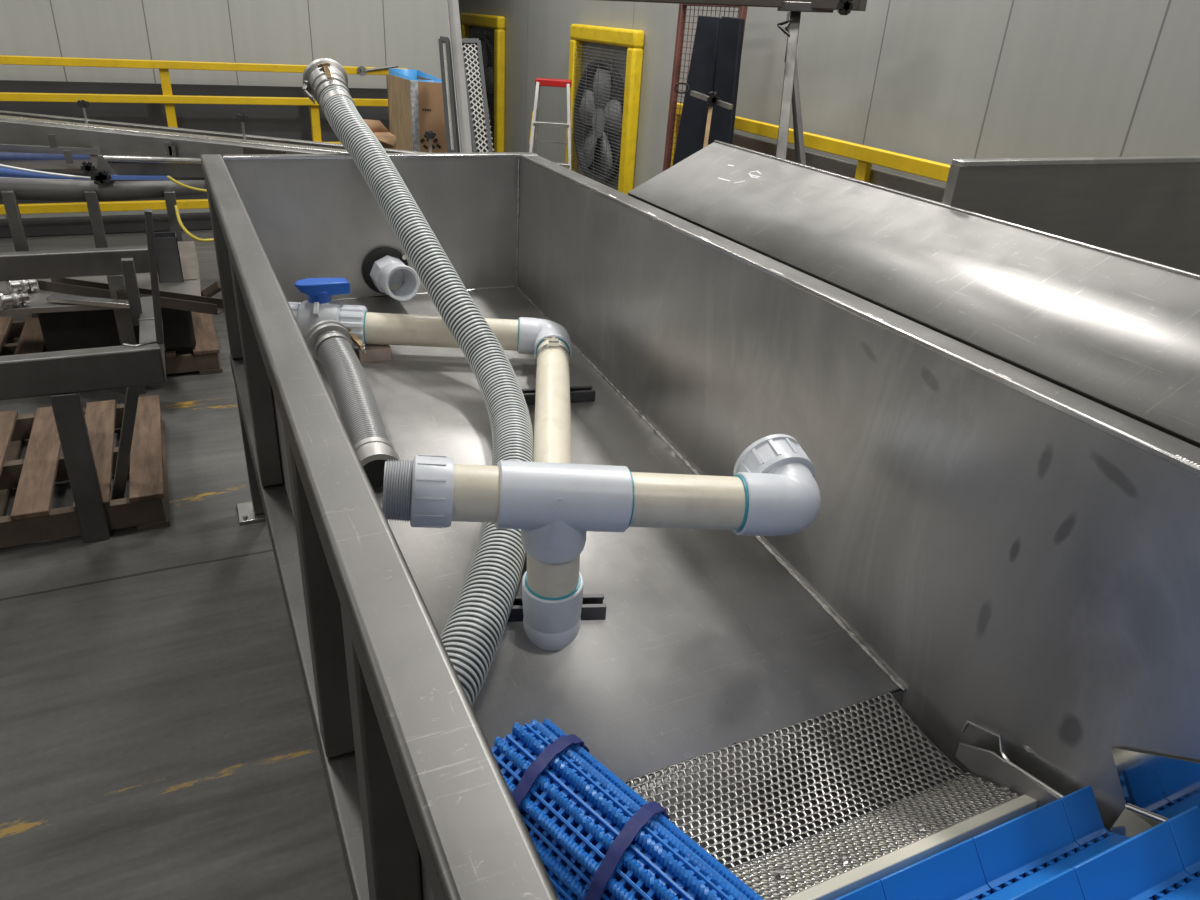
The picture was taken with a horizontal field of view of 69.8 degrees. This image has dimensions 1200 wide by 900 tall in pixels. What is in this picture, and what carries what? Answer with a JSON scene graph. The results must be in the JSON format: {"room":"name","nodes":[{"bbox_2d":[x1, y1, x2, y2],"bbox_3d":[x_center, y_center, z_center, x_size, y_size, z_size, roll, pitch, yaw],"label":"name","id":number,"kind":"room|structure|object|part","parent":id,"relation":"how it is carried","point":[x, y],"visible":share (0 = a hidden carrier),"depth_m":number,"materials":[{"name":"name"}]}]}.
{"room":"factory floor","nodes":[
{"label":"factory floor","id":0,"kind":"room"},
{"bbox_2d":[0,0,449,218],"bbox_3d":[-5.309,-4.303,5.639,8.190,5.200,2.600,-9,30,-24],"label":"wall","id":1,"kind":"structure","parent":0,"point":[406,34],"depth_m":6.15,"materials":[{"name":"white paint"}]},
{"bbox_2d":[0,212,211,237],"bbox_3d":[-4.873,-1.437,5.702,8.190,0.100,0.160,-9,30,-24],"label":"baseboard","id":2,"kind":"structure","parent":1,"relation":"attached to","point":[80,225],"depth_m":6.21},
{"bbox_2d":[0,80,459,203],"bbox_3d":[-4.868,-1.952,5.505,8.190,0.815,0.030,-9,30,-24],"label":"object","id":3,"kind":"structure","parent":1,"relation":"attached to","point":[277,121],"depth_m":6.25,"materials":[{"name":"metal"}]},
{"bbox_2d":[0,230,658,899],"bbox_3d":[-2.273,0.353,2.756,10.000,0.100,14.000,-9,30,-24],"label":"floor","id":4,"kind":"structure","parent":0,"point":[158,741],"depth_m":2.22,"materials":[{"name":"concrete"}]},
{"bbox_2d":[0,209,165,542],"bbox_3d":[-2.239,-0.385,2.942,1.427,1.057,1.292,-9,30,-24],"label":"steel frame","id":5,"kind":"object","parent":4,"relation":"on","point":[61,375],"visible":0.94,"depth_m":2.69,"materials":[{"name":"grey metal"}]},
{"bbox_3d":[-1.641,0.058,2.721,0.084,0.532,0.050,-9,30,-24],"label":"leg","id":6,"kind":"part","parent":5,"relation":"part of","materials":[{"name":"metal"}]},
{"bbox_3d":[-2.061,-0.503,3.747,0.060,0.545,0.060,-9,30,-24],"label":"leg","id":7,"kind":"part","parent":5,"relation":"part of","materials":[{"name":"metal"}]},
{"bbox_2d":[0,395,169,547],"bbox_3d":[-2.146,0.096,3.023,1.109,0.130,0.860,-9,30,-24],"label":"wooden pallet","id":8,"kind":"object","parent":4,"relation":"on","point":[32,518],"visible":0.86,"depth_m":3.02,"materials":[{"name":"brown wood"}]},
{"bbox_2d":[0,134,204,317],"bbox_3d":[-3.091,-1.072,4.266,2.150,0.966,0.569,-9,30,-24],"label":"metal rack","id":9,"kind":"object","parent":4,"relation":"on","point":[23,176],"visible":0.79,"depth_m":4.22,"materials":[{"name":"metal"}]},
{"bbox_3d":[-2.805,-0.893,4.207,0.050,0.733,0.050,-9,30,-24],"label":"leg","id":10,"kind":"part","parent":9,"relation":"part of","materials":[{"name":"metal"}]},
{"bbox_3d":[-3.106,-1.504,4.254,2.001,0.141,0.020,-9,30,-24],"label":"guide rail","id":11,"kind":"part","parent":9,"relation":"part of","materials":[{"name":"metal"}]},
{"bbox_3d":[-2.448,-1.348,4.111,0.060,0.061,0.018,-9,30,-24],"label":"star knob","id":12,"kind":"part","parent":9,"relation":"part of","materials":[{"name":"black plastic"}]},
{"bbox_3d":[-2.499,-0.938,4.345,0.050,0.724,0.050,-9,30,-24],"label":"leg","id":13,"kind":"part","parent":9,"relation":"part of","materials":[{"name":"metal"}]},
{"bbox_3d":[-2.420,-1.312,4.145,0.060,0.061,0.018,-9,30,-24],"label":"star knob","id":14,"kind":"part","parent":9,"relation":"part of","materials":[{"name":"black plastic"}]},
{"bbox_3d":[-2.396,-1.319,4.154,0.060,0.061,0.018,-9,30,-24],"label":"star knob","id":15,"kind":"part","parent":9,"relation":"part of","materials":[{"name":"black plastic"}]},
{"bbox_3d":[-2.224,-1.394,4.280,0.465,0.077,0.020,-9,30,-24],"label":"cross plate","id":16,"kind":"part","parent":9,"relation":"part of","materials":[{"name":"metal"}]},
{"bbox_3d":[-2.187,-0.984,4.486,0.050,0.715,0.050,-9,30,-24],"label":"leg","id":17,"kind":"part","parent":9,"relation":"part of","materials":[{"name":"metal"}]},
{"bbox_2d":[174,205,213,241],"bbox_3d":[-2.032,-1.119,4.251,0.328,0.125,0.070,22,33,32],"label":"cable","id":18,"kind":"object","parent":9,"relation":"hanging from","point":[185,230],"visible":0.99,"depth_m":4.24,"materials":[{"name":"yellow rubber"}]},
{"bbox_2d":[0,312,222,374],"bbox_3d":[-2.425,-0.511,4.184,1.025,0.120,0.750,-9,30,-24],"label":"wooden pallet","id":19,"kind":"object","parent":4,"relation":"on","point":[205,357],"visible":0.22,"depth_m":4.08,"materials":[{"name":"brown wood"}]},
{"bbox_2d":[37,307,195,351],"bbox_3d":[-2.280,-0.678,4.088,0.600,0.279,0.580,-9,30,-24],"label":"box","id":20,"kind":"object","parent":19,"relation":"on","point":[72,330],"visible":0.29,"depth_m":3.82,"materials":[{"name":"plastic"}]},
{"bbox_2d":[0,271,200,314],"bbox_3d":[-2.305,-0.716,3.803,0.995,0.035,0.620,-9,30,-24],"label":"sheet","id":21,"kind":"object","parent":20,"relation":"on","point":[38,302],"visible":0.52,"depth_m":3.68,"materials":[{"name":"grey metal"}]},
{"bbox_2d":[0,289,29,309],"bbox_3d":[-2.379,-0.613,3.489,0.100,0.076,0.076,-22,36,-40],"label":"ferrule","id":22,"kind":"object","parent":21,"relation":"on","point":[21,297],"visible":1,"depth_m":3.47,"materials":[{"name":"metal"}]},
{"bbox_2d":[5,279,36,292],"bbox_3d":[-2.455,-0.701,3.649,0.100,0.076,0.076,-22,36,-40],"label":"ferrule","id":23,"kind":"object","parent":21,"relation":"on","point":[31,285],"visible":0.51,"depth_m":3.63,"materials":[{"name":"metal"}]},
{"bbox_2d":[46,294,129,308],"bbox_3d":[-2.079,-0.615,3.575,0.427,0.020,0.050,5,27,2],"label":"steel offcut","id":24,"kind":"object","parent":21,"relation":"on","point":[68,299],"visible":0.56,"depth_m":3.56,"materials":[{"name":"grey metal"}]},
{"bbox_2d":[37,278,223,314],"bbox_3d":[-1.994,-0.660,3.664,0.854,0.045,0.075,9,27,10],"label":"channel","id":25,"kind":"object","parent":21,"relation":"on","point":[179,301],"visible":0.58,"depth_m":3.65,"materials":[{"name":"grey metal"}]},
{"bbox_2d":[201,281,220,296],"bbox_3d":[-1.788,-0.698,3.884,0.406,0.227,0.040,25,34,36],"label":"wood offcut","id":26,"kind":"object","parent":25,"relation":"on","point":[213,289],"visible":0.29,"depth_m":3.78,"materials":[{"name":"brown wood"}]},
{"bbox_2d":[154,232,183,282],"bbox_3d":[-1.970,-0.873,3.921,0.100,0.215,0.100,-9,30,-24],"label":"tube","id":27,"kind":"object","parent":21,"relation":"on","point":[169,268],"visible":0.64,"depth_m":3.88,"materials":[{"name":"grey metal"}]},
{"bbox_2d":[178,241,198,279],"bbox_3d":[-1.930,-0.878,3.980,0.124,0.146,0.126,-9,30,-24],"label":"steel plate offcut","id":28,"kind":"object","parent":21,"relation":"on","point":[187,251],"visible":0.7,"depth_m":3.99,"materials":[{"name":"grey metal"}]},
{"bbox_2d":[0,55,405,214],"bbox_3d":[-4.759,-1.942,5.299,7.220,1.018,0.098,-9,30,-24],"label":"guard rail","id":29,"kind":"object","parent":4,"relation":"on","point":[167,98],"depth_m":5.97,"materials":[{"name":"yellow metal"}]},
{"bbox_3d":[-4.784,-1.514,5.512,7.220,0.060,0.050,-9,30,-24],"label":"rail","id":30,"kind":"part","parent":29,"relation":"part of","materials":[{"name":"yellow metal"}]},
{"bbox_3d":[-3.010,-2.381,6.021,0.060,0.545,0.050,-9,30,-24],"label":"post","id":31,"kind":"part","parent":29,"relation":"part of","materials":[{"name":"yellow metal"}]},
{"bbox_3d":[-4.742,-2.149,5.187,7.220,0.050,0.050,-9,30,-24],"label":"rail","id":32,"kind":"part","parent":29,"relation":"part of","materials":[{"name":"yellow metal"}]},
{"bbox_3d":[-4.730,-2.345,5.087,7.220,0.050,0.050,-9,30,-24],"label":"rail","id":33,"kind":"part","parent":29,"relation":"part of","materials":[{"name":"yellow metal"}]},
{"bbox_3d":[-2.129,-2.524,6.412,0.060,0.545,0.050,-9,30,-24],"label":"post","id":34,"kind":"part","parent":29,"relation":"part of","materials":[{"name":"yellow metal"}]},
{"bbox_3d":[-1.764,-2.809,6.372,0.070,0.070,0.020,-9,30,-24],"label":"knob","id":35,"kind":"part","parent":29,"relation":"part of","materials":[{"name":"metal"}]},
{"bbox_3d":[-1.657,-2.833,6.415,0.306,0.087,0.020,-9,30,-24],"label":"hose bracket","id":36,"kind":"part","parent":29,"relation":"part of","materials":[{"name":"grey metal"}]},
{"bbox_2d":[0,100,435,179],"bbox_3d":[-3.379,-1.478,4.893,5.526,1.084,0.316,9,28,10],"label":"frame","id":37,"kind":"object","parent":4,"relation":"on","point":[16,128],"visible":0.37,"depth_m":4.46,"materials":[{"name":"grey metal"}]},
{"bbox_3d":[-2.715,-1.817,4.516,0.060,0.040,0.034,-9,30,-24],"label":"star knob","id":38,"kind":"part","parent":37,"relation":"part of","materials":[{"name":"black plastic"}]},
{"bbox_3d":[-2.719,-1.764,4.543,0.012,0.120,0.012,-9,30,-24],"label":"stem","id":39,"kind":"part","parent":37,"relation":"part of","materials":[{"name":"metal"}]},
{"bbox_2d":[167,176,206,191],"bbox_3d":[-2.015,-1.292,4.198,0.252,0.062,0.069,9,28,10],"label":"cable","id":40,"kind":"object","parent":37,"relation":"on","point":[168,177],"visible":0.84,"depth_m":4.17,"materials":[{"name":"yellow rubber"}]},
{"bbox_3d":[-1.811,-1.679,4.349,0.060,0.040,0.034,-9,30,-24],"label":"star knob","id":41,"kind":"part","parent":37,"relation":"part of","materials":[{"name":"black plastic"}]},
{"bbox_3d":[-1.814,-1.631,4.374,0.012,0.110,0.012,-9,30,-24],"label":"stem","id":42,"kind":"part","parent":37,"relation":"part of","materials":[{"name":"metal"}]},
{"bbox_3d":[-1.671,-1.410,4.305,0.233,0.185,0.006,9,28,10],"label":"joint plate","id":43,"kind":"part","parent":37,"relation":"part of","materials":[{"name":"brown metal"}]},
{"bbox_3d":[-0.824,-1.527,4.168,0.060,0.040,0.034,-9,30,-24],"label":"star knob","id":44,"kind":"part","parent":37,"relation":"part of","materials":[{"name":"black plastic"}]},
{"bbox_3d":[-0.828,-1.474,4.196,0.012,0.120,0.012,-9,30,-24],"label":"stem","id":45,"kind":"part","parent":37,"relation":"part of","materials":[{"name":"metal"}]},
{"bbox_2d":[363,119,396,149],"bbox_3d":[-1.470,-1.699,5.740,0.231,0.928,0.313,-9,30,-24],"label":"carton","id":46,"kind":"object","parent":4,"relation":"on","point":[387,140],"visible":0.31,"depth_m":5.61,"materials":[{"name":"cardboard"}]},
{"bbox_2d":[438,36,459,152],"bbox_3d":[-0.868,-1.648,5.169,0.075,1.464,1.384,-3,28,-13],"label":"channel","id":47,"kind":"object","parent":4,"relation":"on","point":[449,102],"visible":0.43,"depth_m":5.30,"materials":[{"name":"grey metal"}]},
{"bbox_2d":[446,0,471,152],"bbox_3d":[-0.711,-1.618,4.538,0.068,1.974,1.529,-4,28,-15],"label":"pole","id":48,"kind":"object","parent":4,"relation":"on","point":[465,143],"visible":0.46,"depth_m":4.61,"materials":[{"name":"metal"}]},
{"bbox_2d":[462,38,493,152],"bbox_3d":[-0.653,-1.579,5.052,0.141,1.471,1.423,-5,28,-16],"label":"grid panel","id":49,"kind":"object","parent":4,"relation":"on","point":[480,130],"visible":0.45,"depth_m":5.20,"materials":[{"name":"silver metal"}]},
{"bbox_2d":[529,78,571,169],"bbox_3d":[-0.359,-2.033,6.239,0.402,1.209,0.673,3,27,-2],"label":"stepladder","id":50,"kind":"object","parent":4,"relation":"on","point":[539,82],"visible":0.49,"depth_m":6.00,"materials":[{"name":"white metal"}]},
{"bbox_3d":[-0.507,-1.962,6.099,0.034,1.193,0.371,10,28,12],"label":"rail","id":51,"kind":"part","parent":50,"relation":"part of","materials":[{"name":"metal"}]},
{"bbox_3d":[-0.490,-2.120,6.411,0.021,1.184,0.298,-3,28,-13],"label":"rail","id":52,"kind":"part","parent":50,"relation":"part of","materials":[{"name":"metal"}]},
{"bbox_3d":[-0.212,-1.946,6.107,0.094,1.193,0.367,-9,30,-24],"label":"rail","id":53,"kind":"part","parent":50,"relation":"part of","materials":[{"name":"metal"}]},
{"bbox_2d":[672,15,720,165],"bbox_3d":[0.477,-1.336,4.486,0.255,1.660,0.404,16,29,22],"label":"board","id":54,"kind":"object","parent":4,"relation":"on","point":[703,63],"visible":0.36,"depth_m":4.36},
{"bbox_2d":[674,82,732,147],"bbox_3d":[0.461,-1.542,3.974,0.109,0.262,0.367,-9,30,-24],"label":"clamp","id":55,"kind":"object","parent":54,"relation":"attached to","point":[712,99],"visible":0.98,"depth_m":3.89,"materials":[{"name":"metal"}]},
{"bbox_3d":[0.492,-1.479,3.900,0.018,0.220,0.125,8,27,8],"label":"screw arm","id":56,"kind":"part","parent":55,"relation":"part of","materials":[{"name":"gold metal"}]},
{"bbox_3d":[0.514,-1.584,3.880,0.061,0.063,0.018,-9,30,-24],"label":"knob","id":57,"kind":"part","parent":55,"relation":"part of","materials":[{"name":"black plastic"}]},
{"bbox_2d":[200,152,1199,899],"bbox_3d":[-0.094,0.267,1.762,1.105,1.212,3.150,-9,30,-24],"label":"tank","id":58,"kind":"object","parent":4,"relation":"on","point":[996,545],"visible":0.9,"depth_m":1.47,"materials":[{"name":"metal"}]},
{"bbox_3d":[-1.147,-0.558,2.644,0.049,0.570,0.060,-9,30,-24],"label":"post","id":59,"kind":"part","parent":58,"relation":"part of","materials":[{"name":"metal"}]},
{"bbox_3d":[-1.180,-0.019,2.919,0.054,0.517,0.056,-9,30,-24],"label":"leg","id":60,"kind":"part","parent":58,"relation":"part of","materials":[{"name":"metal"}]},
{"bbox_3d":[-1.209,0.215,3.040,0.130,0.012,0.130,-9,30,-24],"label":"foot plate","id":61,"kind":"part","parent":58,"relation":"part of","materials":[{"name":"metal"}]},
{"bbox_3d":[-0.779,-0.180,1.952,0.049,0.570,0.060,-9,30,-24],"label":"post","id":62,"kind":"part","parent":58,"relation":"part of","materials":[{"name":"metal"}]},
{"bbox_3d":[-0.519,0.386,1.576,0.059,0.060,3.110,-9,30,-24],"label":"rail","id":63,"kind":"part","parent":58,"relation":"part of","materials":[{"name":"metal"}]},
{"bbox_3d":[-0.398,0.211,1.237,0.049,0.570,0.060,-9,30,-24],"label":"post","id":64,"kind":"part","parent":58,"relation":"part of","materials":[{"name":"metal"}]},
{"bbox_2d":[354,344,391,362],"bbox_3d":[-0.655,-0.287,2.474,0.090,0.037,0.090,-9,30,-24],"label":"wood block","id":65,"kind":"object","parent":58,"relation":"in","point":[373,352],"visible":0.58,"depth_m":2.44,"materials":[{"name":"brown wood"}]},
{"bbox_3d":[-0.224,0.389,0.911,0.049,0.570,0.060,-9,30,-24],"label":"post","id":66,"kind":"part","parent":58,"relation":"part of","materials":[{"name":"metal"}]},
{"bbox_2d":[362,247,419,300],"bbox_3d":[-0.667,-0.552,2.752,0.152,0.152,0.173,-9,30,-24],"label":"drain fitting","id":67,"kind":"object","parent":58,"relation":"attached to","point":[385,270],"visible":0.99,"depth_m":2.76,"materials":[{"name":"white plastic"}]},
{"bbox_2d":[302,58,533,705],"bbox_3d":[-0.442,-0.442,2.151,0.428,0.834,2.269,-6,29,-19],"label":"hose","id":68,"kind":"object","parent":58,"relation":"on","point":[471,636],"visible":0.83,"depth_m":2.21,"materials":[{"name":"plastic"}]},
{"bbox_3d":[-0.953,-1.169,2.797,0.028,0.058,0.092,-9,30,-24],"label":"cam lever","id":69,"kind":"part","parent":68,"relation":"part of","materials":[{"name":"metal"}]},
{"bbox_3d":[-0.883,-1.223,2.771,0.041,0.045,0.084,-9,30,-24],"label":"cam lever","id":70,"kind":"part","parent":68,"relation":"part of","materials":[{"name":"gold metal"}]},
{"bbox_2d":[288,278,820,650],"bbox_3d":[-0.265,-0.102,1.964,0.825,0.402,1.578,-9,30,-24],"label":"pvc pipe assembly","id":71,"kind":"object","parent":58,"relation":"on","point":[773,490],"visible":0.94,"depth_m":1.39,"materials":[{"name":"plastic"}]},
{"bbox_3d":[-0.779,-0.409,2.391,0.091,0.055,0.091,-9,30,-24],"label":"stem","id":72,"kind":"part","parent":71,"relation":"part of","materials":[{"name":"grey plastic"}]},
{"bbox_3d":[-0.768,-0.439,2.381,0.145,0.062,0.071,-9,30,-24],"label":"valve handle","id":73,"kind":"part","parent":71,"relation":"part of","materials":[{"name":"blue plastic"}]},
{"bbox_2d":[305,320,400,494],"bbox_3d":[-0.604,-0.130,2.127,0.154,0.195,0.694,-9,30,-24],"label":"hose","id":74,"kind":"object","parent":71,"relation":"attached to","point":[329,342],"visible":0.94,"depth_m":2.09,"materials":[{"name":"plastic"}]},
{"bbox_3d":[-0.672,-0.307,2.363,0.014,0.037,0.081,-18,34,-36],"label":"cam lever","id":75,"kind":"part","parent":74,"relation":"part of","materials":[{"name":"gold metal"}]},
{"bbox_2d":[734,434,814,476],"bbox_3d":[0.308,0.040,1.514,0.133,0.137,0.091,-9,30,-24],"label":"socket","id":76,"kind":"object","parent":71,"relation":"attached to","point":[776,454],"depth_m":1.47,"materials":[{"name":"white plastic"}]},
{"bbox_2d":[507,594,605,621],"bbox_3d":[-0.086,0.295,1.609,0.191,0.034,0.041,-1,27,-8],"label":"channel","id":77,"kind":"object","parent":58,"relation":"in","point":[593,608],"visible":0.42,"depth_m":1.60,"materials":[{"name":"grey metal"}]},
{"bbox_2d":[522,386,595,404],"bbox_3d":[-0.118,-0.149,2.338,0.208,0.032,0.041,-5,28,-16],"label":"channel","id":78,"kind":"object","parent":58,"relation":"on","point":[577,393],"visible":0.44,"depth_m":2.34,"materials":[{"name":"grey metal"}]},
{"bbox_2d":[624,692,1108,899],"bbox_3d":[0.235,0.543,1.181,0.936,0.112,0.406,-9,30,-24],"label":"plate","id":79,"kind":"object","parent":58,"relation":"in","point":[831,863],"visible":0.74,"depth_m":1.30,"materials":[{"name":"metal"}]},
{"bbox_2d":[491,718,763,899],"bbox_3d":[0.045,0.539,1.050,0.198,0.182,0.506,-21,36,-40],"label":"bundle","id":80,"kind":"object","parent":79,"relation":"on","point":[594,837],"visible":0.75,"depth_m":1.04,"materials":[{"name":"blue plastic"}]},
{"bbox_3d":[0.159,0.543,1.274,0.872,0.020,0.194,-9,30,-24],"label":"plate","id":81,"kind":"part","parent":79,"relation":"part of","materials":[{"name":"metal"}]},
{"bbox_2d":[961,720,1063,797],"bbox_3d":[0.633,0.482,1.291,0.013,0.064,0.239,-8,29,-21],"label":"rod","id":82,"kind":"object","parent":79,"relation":"attached to","point":[1001,748],"visible":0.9,"depth_m":1.31,"materials":[{"name":"metal"}]},
{"bbox_2d":[834,785,1199,899],"bbox_3d":[0.398,0.697,0.795,0.853,0.504,0.721,-9,30,-24],"label":"conveyor belt","id":83,"kind":"object","parent":58,"relation":"on","point":[1050,851],"visible":0.95,"depth_m":1.04,"materials":[{"name":"blue plastic"}]},
{"bbox_3d":[0.754,0.408,1.039,0.004,0.242,0.259,-9,30,-24],"label":"polished plate","id":84,"kind":"part","parent":58,"relation":"part of","materials":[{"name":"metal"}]},
{"bbox_2d":[663,4,747,170],"bbox_3d":[0.516,-1.512,4.752,0.155,1.728,0.651,-12,31,-27],"label":"panel","id":85,"kind":"object","parent":4,"relation":"on","point":[742,12],"visible":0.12,"depth_m":4.71,"materials":[{"name":"red metal"}]},
{"bbox_2d":[709,16,744,144],"bbox_3d":[0.577,-1.259,4.343,0.114,1.660,0.421,4,27,0],"label":"board","id":86,"kind":"object","parent":4,"relation":"on","point":[731,28],"visible":0.44,"depth_m":4.16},
{"bbox_2d":[776,11,805,164],"bbox_3d":[0.816,-0.707,3.249,0.397,1.721,1.873,7,27,6],"label":"tripod stand","id":87,"kind":"object","parent":4,"relation":"on","point":[790,91],"visible":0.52,"depth_m":3.43,"materials":[{"name":"grey metal"}]},
{"bbox_2d":[601,0,866,14],"bbox_3d":[0.354,-2.066,3.849,1.790,0.142,0.300,24,33,34],"label":"overhead beam","id":88,"kind":"structure","parent":87,"relation":"on","point":[844,7],"depth_m":3.48,"materials":[{"name":"black metal"}]},
{"bbox_3d":[0.940,-1.704,3.300,0.060,0.063,0.022,-9,30,-24],"label":"knob","id":89,"kind":"part","parent":88,"relation":"part of","materials":[{"name":"black plastic"}]},
{"bbox_2d":[777,11,792,37],"bbox_3d":[0.744,-1.675,3.381,0.067,0.094,0.074,25,34,35],"label":"cable tie","id":90,"kind":"object","parent":87,"relation":"hanging from","point":[785,31],"visible":1,"depth_m":3.37,"materials":[{"name":"black plastic"}]},
{"bbox_3d":[0.616,-0.599,3.157,0.038,1.588,1.553,7,27,6],"label":"leg","id":91,"kind":"part","parent":87,"relation":"part of","materials":[{"name":"silver metal"}]},
{"bbox_3d":[0.934,-0.985,3.953,0.502,1.569,0.022,-13,32,-30],"label":"leg","id":92,"kind":"part","parent":87,"relation":"part of","materials":[{"name":"grey metal"}]},
{"bbox_3d":[0.836,-0.701,3.384,0.022,1.574,1.051,-2,28,-12],"label":"leg","id":93,"kind":"part","parent":87,"relation":"part of","materials":[{"name":"silver metal"}]},
{"bbox_2d":[668,102,949,202],"bbox_3d":[1.134,-0.800,4.029,0.080,1.190,3.420,-9,30,-24],"label":"guard rail","id":94,"kind":"object","parent":4,"relation":"on","point":[866,156],"visible":0.27,"depth_m":3.79,"materials":[{"name":"yellow metal"}]},
{"bbox_3d":[0.422,-1.489,5.349,0.035,1.130,0.060,-9,30,-24],"label":"post","id":95,"kind":"part","parent":94,"relation":"part of","materials":[{"name":"yellow metal"}]},
{"bbox_3d":[1.181,-1.221,3.824,0.035,0.070,3.420,-9,30,-24],"label":"rail","id":96,"kind":"part","parent":94,"relation":"part of","materials":[{"name":"metal"}]},
{"bbox_3d":[1.129,-0.763,4.021,0.035,1.130,0.060,-9,30,-24],"label":"post","id":97,"kind":"part","parent":94,"relation":"part of","materials":[{"name":"yellow metal"}]},
{"bbox_2d":[628,140,1199,447],"bbox_3d":[0.684,0.284,1.681,0.269,1.346,2.446,-9,30,-24],"label":"panel","id":98,"kind":"object","parent":4,"relation":"on","point":[1120,332],"visible":0.6,"depth_m":1.50,"materials":[{"name":"metal"}]},
{"bbox_2d":[942,156,1199,274],"bbox_3d":[1.287,-0.042,2.302,1.411,1.430,0.066,-9,30,-24],"label":"sheet","id":99,"kind":"object","parent":4,"relation":"on","point":[1143,207],"visible":0.24,"depth_m":1.89,"materials":[{"name":"grey metal"}]},
{"bbox_3d":[-1.334,-1.594,6.444,0.302,0.113,0.638,-9,30,-24],"label":"pallet","id":100,"kind":"object","parent":4,"relation":"on","visible":0},
{"bbox_2d":[387,68,446,152],"bbox_3d":[-1.313,-2.127,6.170,0.223,1.075,0.648,-13,32,-30],"label":"cardboard box","id":101,"kind":"object","parent":100,"relation":"on","point":[415,97],"visible":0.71,"depth_m":5.92,"materials":[{"name":"brown cardboard"}]},
{"bbox_2d":[458,0,1199,188],"bbox_3d":[1.450,-2.554,3.088,0.150,5.200,13.900,-9,30,-24],"label":"wall","id":102,"kind":"structure","parent":0,"point":[941,81],"depth_m":3.49,"materials":[{"name":"grey paint"}]},
{"bbox_2d":[460,12,504,152],"bbox_3d":[-1.146,-3.364,8.351,0.079,1.550,1.130,-9,30,-24],"label":"wall fan","id":103,"kind":"object","parent":102,"relation":"attached to","point":[489,29],"visible":0.41,"depth_m":7.95,"materials":[{"name":"yellow metal"}]},
{"bbox_3d":[-1.365,-3.560,8.772,0.079,1.409,0.105,-9,30,-24],"label":"frame","id":104,"kind":"part","parent":103,"relation":"part of","materials":[{"name":"yellow metal"}]},
{"bbox_2d":[463,28,493,152],"bbox_3d":[-1.177,-3.368,8.332,0.005,1.270,0.920,-9,30,-24],"label":"grille","id":105,"kind":"object","parent":103,"relation":"attached to","point":[489,72],"depth_m":8.03,"materials":[{"name":"silver metal"}]},
{"bbox_3d":[-1.117,-3.369,8.363,0.013,1.450,1.030,-9,30,-24],"label":"plate","id":106,"kind":"part","parent":103,"relation":"part of","materials":[{"name":"metal"}]},
{"bbox_3d":[-1.104,-4.006,8.022,0.079,0.105,1.130,-9,30,-24],"label":"frame","id":107,"kind":"part","parent":103,"relation":"part of","materials":[{"name":"yellow metal"}]},
{"bbox_3d":[-1.120,-3.711,8.163,0.013,0.325,0.232,-13,32,-30],"label":"blade","id":108,"kind":"part","parent":103,"relation":"part of","materials":[{"name":"grey metal"}]},
{"bbox_3d":[-1.035,-3.465,8.060,0.038,0.241,0.344,-9,30,-24],"label":"blade","id":109,"kind":"part","parent":103,"relation":"part of","materials":[{"name":"grey metal"}]},
{"bbox_3d":[-0.931,-3.114,7.957,0.079,1.409,0.105,-9,30,-24],"label":"frame","id":110,"kind":"part","parent":103,"relation":"part of","materials":[{"name":"yellow metal"}]},
{"bbox_2d":[565,24,643,194],"bbox_3d":[-0.009,-2.197,6.216,0.079,1.550,1.040,-9,30,-24],"label":"wall fan","id":111,"kind":"object","parent":102,"relation":"attached to","point":[605,63],"visible":0.73,"depth_m":6.01,"materials":[{"name":"yellow metal"}]},
{"bbox_3d":[-0.209,-2.373,6.602,0.079,1.409,0.105,-9,30,-24],"label":"frame","id":112,"kind":"part","parent":111,"relation":"part of","materials":[{"name":"yellow metal"}]},
{"bbox_3d":[-0.085,-2.498,6.273,0.038,0.239,0.304,-9,30,-24],"label":"blade","id":113,"kind":"part","parent":111,"relation":"part of","materials":[{"name":"grey metal"}]},
{"bbox_3d":[-0.069,-2.239,6.342,0.028,0.299,0.275,-7,29,-19],"label":"blade","id":114,"kind":"part","parent":111,"relation":"part of","materials":[{"name":"grey metal"}]},
{"bbox_2d":[571,45,626,188],"bbox_3d":[-0.040,-2.201,6.198,0.005,1.270,0.830,-9,30,-24],"label":"grille","id":115,"kind":"object","parent":111,"relation":"attached to","point":[613,109],"depth_m":6.13,"materials":[{"name":"black metal"}]},
{"bbox_3d":[0.015,-2.525,6.040,0.013,0.280,0.232,-14,32,-30],"label":"blade","id":116,"kind":"part","parent":111,"relation":"part of","materials":[{"name":"grey metal"}]},
{"bbox_3d":[0.020,-2.202,6.229,0.013,1.450,0.940,-9,30,-24],"label":"plate","id":117,"kind":"part","parent":111,"relation":"part of","materials":[{"name":"black metal"}]},
{"bbox_3d":[0.039,-2.111,6.125,0.026,0.303,0.265,-7,29,-19],"label":"blade","id":118,"kind":"part","parent":111,"relation":"part of","materials":[{"name":"grey metal"}]},
{"bbox_3d":[0.033,-2.839,5.888,0.079,0.105,1.040,-9,30,-24],"label":"frame","id":119,"kind":"part","parent":111,"relation":"part of","materials":[{"name":"yellow metal"}]},
{"bbox_3d":[0.092,-2.301,5.946,0.038,0.234,0.301,-9,30,-24],"label":"blade","id":120,"kind":"part","parent":111,"relation":"part of","materials":[{"name":"grey metal"}]},
{"bbox_3d":[0.187,-1.967,5.858,0.079,1.409,0.105,-9,30,-24],"label":"frame","id":121,"kind":"part","parent":111,"relation":"part of","materials":[{"name":"yellow metal"}]}
]}

